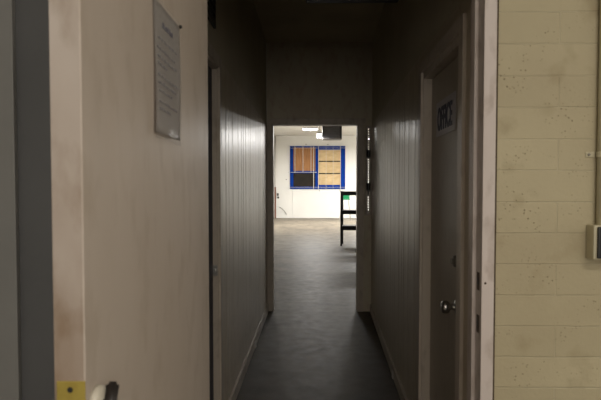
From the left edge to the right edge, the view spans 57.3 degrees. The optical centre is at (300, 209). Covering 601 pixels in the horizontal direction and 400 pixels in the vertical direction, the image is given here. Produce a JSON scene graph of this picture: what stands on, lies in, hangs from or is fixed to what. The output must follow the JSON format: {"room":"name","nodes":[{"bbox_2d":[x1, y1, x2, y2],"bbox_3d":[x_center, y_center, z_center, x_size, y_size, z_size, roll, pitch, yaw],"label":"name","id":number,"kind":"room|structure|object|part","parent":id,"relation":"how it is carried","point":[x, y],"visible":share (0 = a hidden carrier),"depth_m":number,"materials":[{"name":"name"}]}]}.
{"room":"corridor","nodes":[
{"label":"corridor","id":0,"kind":"room"},
{"bbox_2d":[207,0,266,399],"bbox_3d":[-0.495,-0.286,4.170,0.121,3.100,4.390,0,2,1],"label":"wall","id":1,"kind":"structure","parent":0,"point":[244,132],"depth_m":4.11,"materials":[{"name":"paint"}]},
{"bbox_2d":[208,66,213,399],"bbox_3d":[-0.519,0.274,2.692,0.040,2.068,0.772,0,2,1],"label":"door","id":2,"kind":"structure","parent":1,"relation":"in","point":[210,198],"depth_m":3.01,"materials":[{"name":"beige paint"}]},
{"bbox_2d":[207,0,215,28],"bbox_3d":[-0.461,-1.134,2.751,0.012,0.355,0.355,0,2,1],"label":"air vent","id":3,"kind":"object","parent":1,"relation":"in","point":[211,4],"visible":0.74,"depth_m":2.84,"materials":[{"name":"metal"}]},
{"bbox_2d":[208,41,222,399],"bbox_3d":[-0.523,0.241,2.698,0.132,2.150,0.930,0,2,1],"label":"trim","id":4,"kind":"structure","parent":1,"relation":"attached to","point":[214,60],"depth_m":3.08,"materials":[{"name":"paint"}]},
{"bbox_3d":[-0.477,0.343,3.072,0.025,0.060,0.022,0,2,1],"label":"strike plate","id":5,"kind":"part","parent":4,"relation":"part of","materials":[{"name":"metal"}]},
{"bbox_2d":[229,304,268,399],"bbox_3d":[-0.411,1.200,4.813,0.022,0.085,3.205,0,2,1],"label":"baseboard","id":6,"kind":"structure","parent":1,"relation":"attached to","point":[234,394],"depth_m":4.38,"materials":[{"name":"paint"}]},
{"bbox_2d":[274,187,274,217],"bbox_3d":[-1.626,-1.252,17.098,0.150,4.130,21.220,0,2,1],"label":"wall","id":7,"kind":"structure","parent":0,"point":[274,187],"depth_m":27.72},
{"bbox_2d":[15,0,600,399],"bbox_3d":[0.043,-0.056,1.894,5.200,2.800,0.150,0,2,1],"label":"wall","id":8,"kind":"structure","parent":0,"point":[548,292],"depth_m":1.81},
{"bbox_2d":[0,0,21,399],"bbox_3d":[-1.001,-0.054,1.831,0.115,2.800,0.022,0,2,1],"label":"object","id":9,"kind":"structure","parent":8,"relation":"attached to","point":[10,314],"depth_m":1.82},
{"bbox_2d":[585,0,600,224],"bbox_3d":[0.961,-0.700,1.757,0.064,1.504,0.037,0,2,1],"label":"conduit pipe","id":10,"kind":"object","parent":8,"relation":"attached to","point":[598,153],"visible":0.98,"depth_m":1.77,"materials":[{"name":"beige paint"}]},
{"bbox_2d":[586,224,600,259],"bbox_3d":[0.990,0.106,1.766,0.111,0.111,0.074,0,2,1],"label":"switch box","id":11,"kind":"object","parent":8,"relation":"attached to","point":[593,231],"visible":1,"depth_m":1.75,"materials":[{"name":"beige paint"}]},
{"bbox_2d":[236,218,399,399],"bbox_3d":[1.480,1.029,12.363,8.000,0.100,31.100,0,2,1],"label":"floor","id":12,"kind":"structure","parent":0,"point":[315,344],"depth_m":5.50,"materials":[{"name":"concrete"}]},
{"bbox_2d":[275,136,275,186],"bbox_3d":[-1.261,-1.621,27.646,0.057,4.130,0.060,0,2,1],"label":"pipe","id":13,"kind":"object","parent":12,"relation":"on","point":[275,136],"visible":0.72,"depth_m":27.59,"materials":[{"name":"white metal"}]},
{"bbox_2d":[275,187,275,217],"bbox_3d":[-1.254,-0.325,27.341,0.070,1.561,0.040,0,2,1],"label":"wooden board","id":14,"kind":"object","parent":12,"relation":"on","point":[275,187],"visible":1,"depth_m":27.32,"materials":[{"name":"red wood"}]},
{"bbox_2d":[340,191,368,245],"bbox_3d":[1.609,0.227,14.131,1.195,1.380,0.595,0,2,1],"label":"shelf rack","id":15,"kind":"object","parent":12,"relation":"on","point":[342,226],"visible":0.42,"depth_m":13.85,"materials":[{"name":"brown metal"}]},
{"bbox_3d":[1.028,0.236,13.869,0.045,1.380,0.045,0,2,1],"label":"post","id":16,"kind":"part","parent":15,"relation":"part of","materials":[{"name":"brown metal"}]},
{"bbox_3d":[1.100,0.217,14.418,0.045,1.380,0.045,0,2,1],"label":"post","id":17,"kind":"part","parent":15,"relation":"part of","materials":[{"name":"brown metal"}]},
{"bbox_3d":[1.609,0.469,14.140,1.195,0.105,0.585,0,2,1],"label":"shelf","id":18,"kind":"part","parent":15,"relation":"part of","materials":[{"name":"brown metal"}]},
{"bbox_3d":[1.609,0.072,14.126,1.195,0.090,0.585,0,2,1],"label":"shelf","id":19,"kind":"part","parent":15,"relation":"part of","materials":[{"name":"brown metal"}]},
{"bbox_3d":[1.609,-0.405,14.109,1.195,0.095,0.585,0,2,1],"label":"shelf","id":20,"kind":"part","parent":15,"relation":"part of","materials":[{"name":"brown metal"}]},
{"bbox_2d":[253,0,383,42],"bbox_3d":[0.167,-1.884,4.099,1.445,0.100,4.390,0,2,1],"label":"ceiling","id":21,"kind":"structure","parent":0,"point":[280,20],"depth_m":5.49,"materials":[{"name":"paint"}]},
{"bbox_2d":[267,42,372,310],"bbox_3d":[0.278,-0.364,6.407,1.325,3.100,0.120,0,2,1],"label":"wall","id":22,"kind":"structure","parent":0,"point":[306,82],"depth_m":6.31,"materials":[{"name":"paint"}]},
{"bbox_2d":[267,45,365,311],"bbox_3d":[0.183,-0.344,6.404,1.135,3.060,0.150,0,2,1],"label":"trim","id":23,"kind":"structure","parent":22,"relation":"attached to","point":[359,123],"depth_m":6.33,"materials":[{"name":"paint"}]},
{"bbox_3d":[0.187,-1.456,6.304,1.085,0.830,0.012,0,2,1],"label":"panel moulding","id":24,"kind":"part","parent":23,"relation":"part of","materials":[{"name":"paint"}]},
{"bbox_2d":[365,125,371,214],"bbox_3d":[0.782,-0.447,6.346,0.074,1.030,0.072,0,2,1],"label":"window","id":25,"kind":"structure","parent":22,"relation":"in","point":[368,153],"depth_m":6.33,"materials":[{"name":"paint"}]},
{"bbox_3d":[0.782,-0.449,6.347,0.051,0.985,0.030,0,2,1],"label":"louvre rail","id":26,"kind":"part","parent":25,"relation":"part of","materials":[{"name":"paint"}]},
{"bbox_2d":[274,136,368,215],"bbox_3d":[2.161,-1.623,27.693,7.240,4.130,0.150,0,2,1],"label":"wall","id":27,"kind":"structure","parent":0,"point":[306,202],"depth_m":27.67,"materials":[{"name":"white paint"}]},
{"bbox_2d":[276,216,355,217],"bbox_3d":[2.159,0.389,27.681,6.940,0.110,0.015,0,2,1],"label":"baseboard","id":28,"kind":"structure","parent":27,"relation":"attached to","point":[276,216],"depth_m":27.71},
{"bbox_2d":[290,146,344,188],"bbox_3d":[0.855,-2.090,27.602,2.770,2.150,0.060,0,2,1],"label":"window","id":29,"kind":"structure","parent":27,"relation":"in","point":[301,157],"depth_m":27.60,"materials":[{"name":"blue paint"}]},
{"bbox_3d":[0.198,-2.509,27.617,1.114,1.174,0.030,0,2,1],"label":"plywood panel","id":30,"kind":"part","parent":29,"relation":"part of","materials":[{"name":"brown wood"}]},
{"bbox_3d":[0.198,-1.474,27.658,1.114,0.676,0.020,0,2,1],"label":"dark pane","id":31,"kind":"part","parent":29,"relation":"part of","materials":[{"name":"black glass"}]},
{"bbox_2d":[288,145,345,189],"bbox_3d":[0.817,-2.074,27.580,2.885,2.240,0.106,0,2,1],"label":"window grille","id":32,"kind":"object","parent":29,"relation":"attached to","point":[313,172],"visible":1,"depth_m":27.53,"materials":[{"name":"white metal"}]},
{"bbox_3d":[1.455,-1.489,27.627,1.088,0.544,0.025,0,2,1],"label":"tan panel","id":33,"kind":"part","parent":29,"relation":"part of","materials":[{"name":"beige wood"}]},
{"bbox_3d":[1.455,-2.098,27.605,1.088,0.554,0.025,0,2,1],"label":"tan panel","id":34,"kind":"part","parent":29,"relation":"part of","materials":[{"name":"beige wood"}]},
{"bbox_3d":[1.455,-2.694,27.584,1.088,0.539,0.025,0,2,1],"label":"tan panel","id":35,"kind":"part","parent":29,"relation":"part of","materials":[{"name":"beige wood"}]},
{"bbox_2d":[274,126,368,135],"bbox_3d":[1.918,-3.364,16.959,7.240,0.100,21.490,0,2,1],"label":"ceiling","id":36,"kind":"structure","parent":0,"point":[278,130],"depth_m":25.59,"materials":[{"name":"white paint"}]},
{"bbox_2d":[302,127,317,129],"bbox_3d":[0.384,-3.338,22.094,0.620,0.310,0.180,0,2,1],"label":"fluorescent light","id":37,"kind":"object","parent":36,"relation":"hanging from","point":[303,128],"visible":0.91,"depth_m":22.01,"materials":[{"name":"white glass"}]},
{"bbox_2d":[317,126,321,137],"bbox_3d":[0.669,-3.002,19.647,0.180,0.810,1.220,0,2,1],"label":"fluorescent light","id":38,"kind":"object","parent":36,"relation":"hanging from","point":[319,134],"visible":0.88,"depth_m":19.16,"materials":[{"name":"white plastic"}]},
{"bbox_2d":[322,126,341,139],"bbox_3d":[1.149,-2.983,20.100,0.700,0.880,0.575,0,2,1],"label":"heater","id":39,"kind":"object","parent":36,"relation":"hanging from","point":[328,132],"visible":0.67,"depth_m":19.84,"materials":[{"name":"grey metal"}]},
{"bbox_2d":[371,0,470,399],"bbox_3d":[0.774,-0.285,4.141,0.140,3.100,4.393,0,2,2],"label":"wall","id":40,"kind":"structure","parent":0,"point":[395,129],"depth_m":3.79,"materials":[{"name":"paint"}]},
{"bbox_2d":[370,304,406,399],"bbox_3d":[0.727,1.203,4.730,0.021,0.085,3.322,0,2,3],"label":"baseboard","id":41,"kind":"structure","parent":40,"relation":"attached to","point":[395,376],"depth_m":4.36,"materials":[{"name":"paint"}]},
{"bbox_2d":[416,13,466,399],"bbox_3d":[0.696,0.278,2.574,0.134,2.085,0.885,0,2,1],"label":"trim","id":42,"kind":"structure","parent":40,"relation":"attached to","point":[440,56],"depth_m":2.90,"materials":[{"name":"paint"}]},
{"bbox_2d":[430,57,457,399],"bbox_3d":[0.671,0.321,2.573,0.108,1.982,0.722,0,2,1],"label":"door","id":43,"kind":"structure","parent":40,"relation":"in","point":[444,147],"depth_m":2.62,"materials":[{"name":"paint"}]},
{"bbox_2d":[436,91,455,137],"bbox_3d":[0.683,-0.441,2.596,0.006,0.170,0.370,0,2,1],"label":"sign","id":44,"kind":"object","parent":43,"relation":"attached to","point":[446,108],"visible":1,"depth_m":2.57,"materials":[{"name":"white plastic"}]},
{"bbox_3d":[0.647,0.427,2.397,0.068,0.062,0.062,0,2,1],"label":"knob","id":45,"kind":"part","parent":43,"relation":"part of","materials":[{"name":"metal"}]},
{"bbox_3d":[0.128,-1.130,1.854,1.030,0.650,0.150,0,2,1],"label":"wall","id":46,"kind":"structure","parent":0,"visible":0},
{"bbox_2d":[49,0,209,399],"bbox_3d":[-0.297,0.309,1.303,0.075,2.088,1.068,0,2,1],"label":"door","id":47,"kind":"structure","parent":46,"relation":"in","point":[130,205],"depth_m":0.94,"materials":[{"name":"paint"}]},
{"bbox_3d":[-0.322,0.273,0.773,0.040,0.063,0.004,0,2,1],"label":"bolt plate","id":48,"kind":"part","parent":47,"relation":"part of","materials":[{"name":"gold metal"}]},
{"bbox_2d":[153,0,181,140],"bbox_3d":[-0.286,-0.293,1.205,0.010,0.291,0.232,0,2,1],"label":"paper notice","id":49,"kind":"object","parent":47,"relation":"attached to","point":[166,31],"visible":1,"depth_m":1.19,"materials":[{"name":"white paper"}]},
{"bbox_2d":[467,0,498,399],"bbox_3d":[0.104,0.254,1.894,1.082,2.180,0.168,0,2,1],"label":"trim","id":50,"kind":"structure","parent":46,"relation":"attached to","point":[484,37],"depth_m":1.81,"materials":[{"name":"paint"}]},
{"bbox_3d":[0.098,0.257,1.820,1.073,2.180,0.016,0,2,1],"label":"casing","id":51,"kind":"part","parent":50,"relation":"part of","materials":[{"name":"paint"}]}
]}

